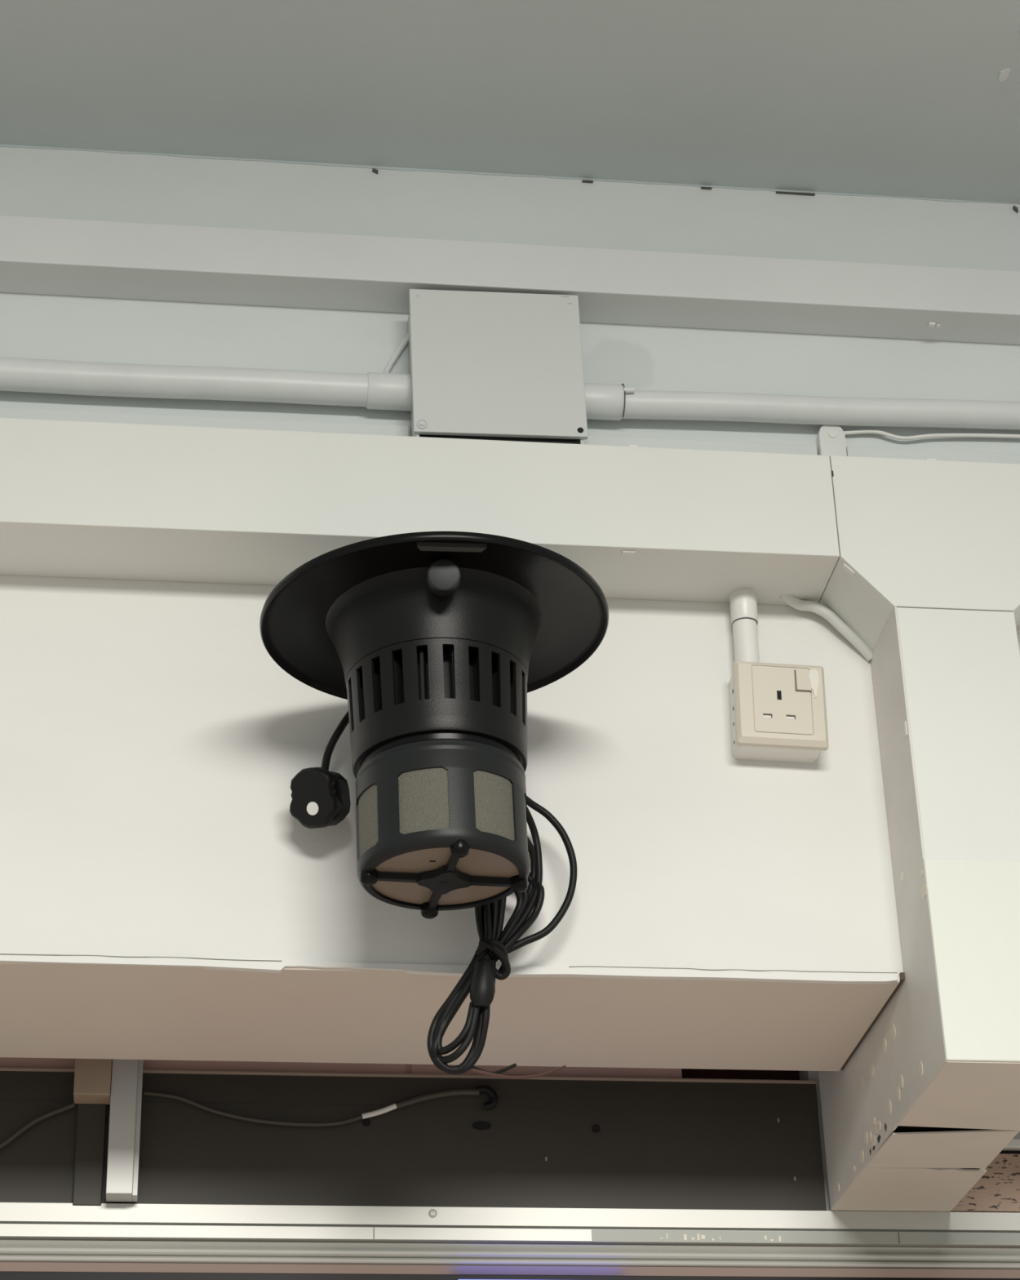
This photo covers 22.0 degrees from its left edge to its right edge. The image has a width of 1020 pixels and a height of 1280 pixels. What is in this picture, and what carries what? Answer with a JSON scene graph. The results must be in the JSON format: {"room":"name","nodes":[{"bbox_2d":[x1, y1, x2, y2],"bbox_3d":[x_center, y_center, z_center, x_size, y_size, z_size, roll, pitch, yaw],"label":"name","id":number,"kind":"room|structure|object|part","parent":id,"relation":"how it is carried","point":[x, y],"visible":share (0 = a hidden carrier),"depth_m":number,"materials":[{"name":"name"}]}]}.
{"room":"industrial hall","nodes":[
{"label":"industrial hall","id":0,"kind":"room"},
{"bbox_2d":[0,146,1019,1069],"bbox_3d":[-0.133,-0.069,2.756,3.000,0.985,0.245,2,-29,-7],"label":"wall","id":1,"kind":"structure","parent":0,"point":[153,743],"depth_m":2.55,"materials":[{"name":"paint"}]},
{"bbox_2d":[0,356,413,411],"bbox_3d":[-0.853,-0.280,2.606,1.520,0.040,0.038,2,-29,-7],"label":"conduit pipe","id":2,"kind":"object","parent":1,"relation":"attached to","point":[371,390],"visible":0.98,"depth_m":2.66,"materials":[{"name":"paint"}]},
{"bbox_2d":[259,531,608,1079],"bbox_3d":[-0.066,0.160,2.356,0.317,0.417,0.403,1,-29,-8],"label":"trap","id":3,"kind":"object","parent":1,"relation":"attached to","point":[436,644],"visible":1,"depth_m":2.31,"materials":[{"name":"black plastic"}]},
{"bbox_3d":[-0.122,0.204,2.267,0.016,0.014,0.016,1,-29,-7],"label":"foot knob","id":4,"kind":"part","parent":3,"relation":"part of","materials":[{"name":"black plastic"}]},
{"bbox_3d":[-0.072,0.240,2.337,0.016,0.014,0.016,1,-29,-7],"label":"foot knob","id":5,"kind":"part","parent":3,"relation":"part of","materials":[{"name":"black plastic"}]},
{"bbox_2d":[355,738,530,911],"bbox_3d":[-0.059,0.164,2.305,0.151,0.100,0.151,-22,-34,31],"label":"basket","id":6,"kind":"object","parent":3,"relation":"on","point":[441,824],"depth_m":2.26,"materials":[{"name":"black plastic"}]},
{"bbox_3d":[-0.057,0.209,2.281,0.038,0.007,0.038,-18,-33,27],"label":"hub plate","id":7,"kind":"part","parent":3,"relation":"part of","materials":[{"name":"black plastic"}]},
{"bbox_3d":[-0.057,0.203,2.284,0.131,0.002,0.131,1,-29,-7],"label":"plate","id":8,"kind":"part","parent":3,"relation":"part of","materials":[{"name":"black plastic"}]},
{"bbox_3d":[-0.043,0.177,2.224,0.016,0.014,0.016,1,-29,-8],"label":"foot knob","id":9,"kind":"part","parent":3,"relation":"part of","materials":[{"name":"black plastic"}]},
{"bbox_3d":[-0.007,0.267,2.404,0.118,0.272,0.084,17,-34,-31],"label":"power cord","id":10,"kind":"part","parent":3,"relation":"part of","materials":[{"name":"black rubber"}]},
{"bbox_3d":[0.008,0.213,2.295,0.016,0.014,0.016,1,-29,-8],"label":"foot knob","id":11,"kind":"part","parent":3,"relation":"part of","materials":[{"name":"black plastic"}]},
{"bbox_2d":[0,953,897,984],"bbox_3d":[-0.614,0.283,2.350,1.972,0.010,0.008,2,-29,-7],"label":"trim","id":12,"kind":"structure","parent":1,"relation":"attached to","point":[271,966],"depth_m":2.42,"materials":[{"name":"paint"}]},
{"bbox_2d":[0,962,900,1071],"bbox_3d":[-0.628,0.344,2.456,1.974,0.002,0.246,2,-29,-7],"label":"beam","id":13,"kind":"structure","parent":1,"relation":"attached to","point":[47,1010],"depth_m":2.52,"materials":[{"name":"paint"}]},
{"bbox_2d":[407,288,588,444],"bbox_3d":[-0.016,-0.269,2.709,0.177,0.182,0.058,1,-29,-7],"label":"junction box","id":14,"kind":"object","parent":1,"relation":"attached to","point":[483,365],"visible":0.95,"depth_m":2.69,"materials":[{"name":"paint"}]},
{"bbox_2d":[382,333,408,373],"bbox_3d":[-0.120,-0.288,2.732,0.038,0.075,0.006,2,-29,-7],"label":"cable","id":15,"kind":"object","parent":14,"relation":"attached to","point":[405,341],"visible":0.77,"depth_m":2.73,"materials":[{"name":"paint"}]},
{"bbox_2d":[0,406,1019,1211],"bbox_3d":[-0.126,0.154,2.631,3.000,0.714,0.448,2,-29,-7],"label":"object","id":16,"kind":"object","parent":1,"relation":"attached to","point":[917,551],"visible":0.98,"depth_m":2.55,"materials":[{"name":"paint"}]},
{"bbox_2d":[779,594,872,661],"bbox_3d":[0.319,-0.015,2.636,0.098,0.072,0.016,5,-30,-13],"label":"cable","id":17,"kind":"object","parent":16,"relation":"attached to","point":[833,618],"visible":1,"depth_m":2.63,"materials":[{"name":"paint"}]},
{"bbox_3d":[0.353,0.278,2.632,0.002,0.464,0.445,2,-29,-7],"label":"plate","id":18,"kind":"part","parent":16,"relation":"part of","materials":[{"name":"paint"}]},
{"bbox_2d":[0,215,1019,344],"bbox_3d":[-0.122,-0.382,2.760,3.000,0.062,0.055,2,-29,-7],"label":"beam","id":19,"kind":"structure","parent":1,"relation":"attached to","point":[39,255],"depth_m":2.75,"materials":[{"name":"paint"}]},
{"bbox_2d":[0,144,1019,204],"bbox_3d":[-0.130,-0.517,2.865,3.000,0.014,0.002,2,-29,-7],"label":"trim","id":20,"kind":"structure","parent":1,"relation":"attached to","point":[1,145],"depth_m":2.87,"materials":[{"name":"paint"}]},
{"bbox_2d":[372,168,1018,213],"bbox_3d":[0.209,-0.496,2.899,0.724,0.009,0.004,2,-29,-7],"label":"trim","id":21,"kind":"structure","parent":1,"relation":"attached to","point":[375,171],"depth_m":2.91,"materials":[{"name":"grey"}]},
{"bbox_2d":[728,661,829,763],"bbox_3d":[0.262,0.069,2.570,0.090,0.090,0.042,4,-29,-6],"label":"wall socket","id":22,"kind":"object","parent":1,"relation":"attached to","point":[778,712],"visible":1,"depth_m":2.55,"materials":[{"name":"white plastic"}]},
{"bbox_2d":[729,588,759,662],"bbox_3d":[0.234,-0.006,2.612,0.027,0.088,0.027,2,-29,-7],"label":"conduit pipe","id":23,"kind":"object","parent":22,"relation":"attached to","point":[743,602],"visible":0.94,"depth_m":2.61,"materials":[{"name":"white plastic"}]},
{"bbox_2d":[795,670,811,690],"bbox_3d":[0.287,0.040,2.567,0.014,0.022,0.002,4,-29,-6],"label":"rocker switch","id":24,"kind":"object","parent":22,"relation":"attached to","point":[803,677],"depth_m":2.57,"materials":[{"name":"beige plastic"}]},
{"bbox_2d":[786,716,795,719],"bbox_3d":[0.272,0.076,2.546,0.008,0.002,0.001,4,-29,-6],"label":"shutter","id":25,"kind":"object","parent":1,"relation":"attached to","point":[788,717],"depth_m":2.55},
{"bbox_2d":[584,382,1019,430],"bbox_3d":[0.718,-0.234,2.803,1.312,0.061,0.039,2,-29,-7],"label":"conduit pipe","id":26,"kind":"object","parent":1,"relation":"attached to","point":[604,402],"visible":0.91,"depth_m":2.74,"materials":[{"name":"paint"}]},
{"bbox_2d":[816,425,847,456],"bbox_3d":[0.337,-0.182,2.736,0.028,0.097,0.015,2,-29,-7],"label":"strap","id":27,"kind":"object","parent":1,"relation":"attached to","point":[830,439],"visible":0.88,"depth_m":2.74,"materials":[{"name":"paint"}]},
{"bbox_2d":[840,972,905,1069],"bbox_3d":[0.354,0.376,2.576,0.004,0.007,0.249,2,-29,-7],"label":"trim","id":28,"kind":"structure","parent":1,"relation":"attached to","point":[902,975],"depth_m":2.55,"materials":[{"name":"brown"}]},
{"bbox_2d":[844,429,1019,439],"bbox_3d":[0.858,-0.200,2.821,1.027,0.014,0.006,2,-29,-7],"label":"cable","id":29,"kind":"object","parent":1,"relation":"attached to","point":[863,431],"visible":1,"depth_m":2.77,"materials":[{"name":"white plastic"}]},
{"bbox_2d":[0,0,1019,203],"bbox_3d":[0.147,-1.645,0.938,3.000,0.100,5.500,2,-29,-7],"label":"ceiling","id":30,"kind":"structure","parent":0,"point":[898,98],"depth_m":2.75,"materials":[{"name":"paint"}]},
{"bbox_2d":[999,27,1019,81],"bbox_3d":[0.528,-0.613,2.722,0.019,0.002,0.103,2,-29,-7],"label":"trim","id":31,"kind":"structure","parent":30,"relation":"attached to","point":[1004,74],"depth_m":2.76,"materials":[{"name":"paint"}]},
{"bbox_2d":[0,1057,1019,1212],"bbox_3d":[-0.167,0.231,2.941,3.000,1.150,0.138,2,-29,-7],"label":"wall","id":32,"kind":"structure","parent":0,"point":[12,1062],"depth_m":2.75,"materials":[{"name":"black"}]},
{"bbox_2d":[0,1066,826,1210],"bbox_3d":[-0.654,0.496,2.633,1.976,0.144,0.018,2,-29,-7],"label":"panel","id":33,"kind":"object","parent":32,"relation":"attached to","point":[547,1141],"visible":1,"depth_m":2.70,"materials":[{"name":"black"}]},
{"bbox_2d":[0,1102,75,1149],"bbox_3d":[-0.494,0.498,2.646,0.107,0.069,0.006,2,-29,-7],"label":"wire","id":34,"kind":"object","parent":33,"relation":"attached to","point":[71,1105],"visible":1,"depth_m":2.65,"materials":[{"name":"grey"}]},
{"bbox_2d":[73,1058,112,1104],"bbox_3d":[-0.424,0.426,2.680,0.036,0.090,0.032,2,-29,-7],"label":"wood block","id":35,"kind":"object","parent":33,"relation":"attached to","point":[92,1077],"visible":0.47,"depth_m":2.65,"materials":[{"name":"brown wood"}]},
{"bbox_2d":[143,1084,497,1126],"bbox_3d":[-0.193,0.477,2.699,0.364,0.046,0.011,2,-29,-7],"label":"wire","id":36,"kind":"object","parent":33,"relation":"attached to","point":[488,1090],"visible":1,"depth_m":2.70,"materials":[{"name":"grey"}]},
{"bbox_2d":[0,1202,1019,1279],"bbox_3d":[-0.144,0.666,2.631,3.000,0.188,0.060,2,-29,-7],"label":"door track","id":37,"kind":"object","parent":32,"relation":"attached to","point":[39,1241],"depth_m":2.66,"materials":[{"name":"silver metal"}]},
{"bbox_2d":[106,1058,143,1201],"bbox_3d":[-0.389,0.471,2.660,0.031,0.190,0.028,2,-29,-7],"label":"upright","id":38,"kind":"object","parent":37,"relation":"on","point":[126,1079],"visible":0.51,"depth_m":2.63,"materials":[{"name":"silver metal"}]},
{"bbox_3d":[0.031,0.648,2.642,0.178,0.006,0.019,2,-29,-7],"label":"light strip","id":39,"kind":"part","parent":37,"relation":"part of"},
{"bbox_3d":[-0.146,0.627,2.658,3.000,0.022,0.049,2,-29,-7],"label":"rounded rail","id":40,"kind":"part","parent":37,"relation":"part of","materials":[{"name":"silver metal"}]},
{"bbox_3d":[-0.147,0.601,2.670,3.000,0.036,0.055,2,-29,-7],"label":"rail","id":41,"kind":"part","parent":37,"relation":"part of","materials":[{"name":"silver metal"}]},
{"bbox_2d":[946,1138,1019,1213],"bbox_3d":[0.701,0.570,2.782,0.494,0.077,0.020,2,-29,-7],"label":"tile","id":42,"kind":"object","parent":32,"relation":"attached to","point":[998,1190],"depth_m":2.75,"materials":[{"name":"white"}]}
]}

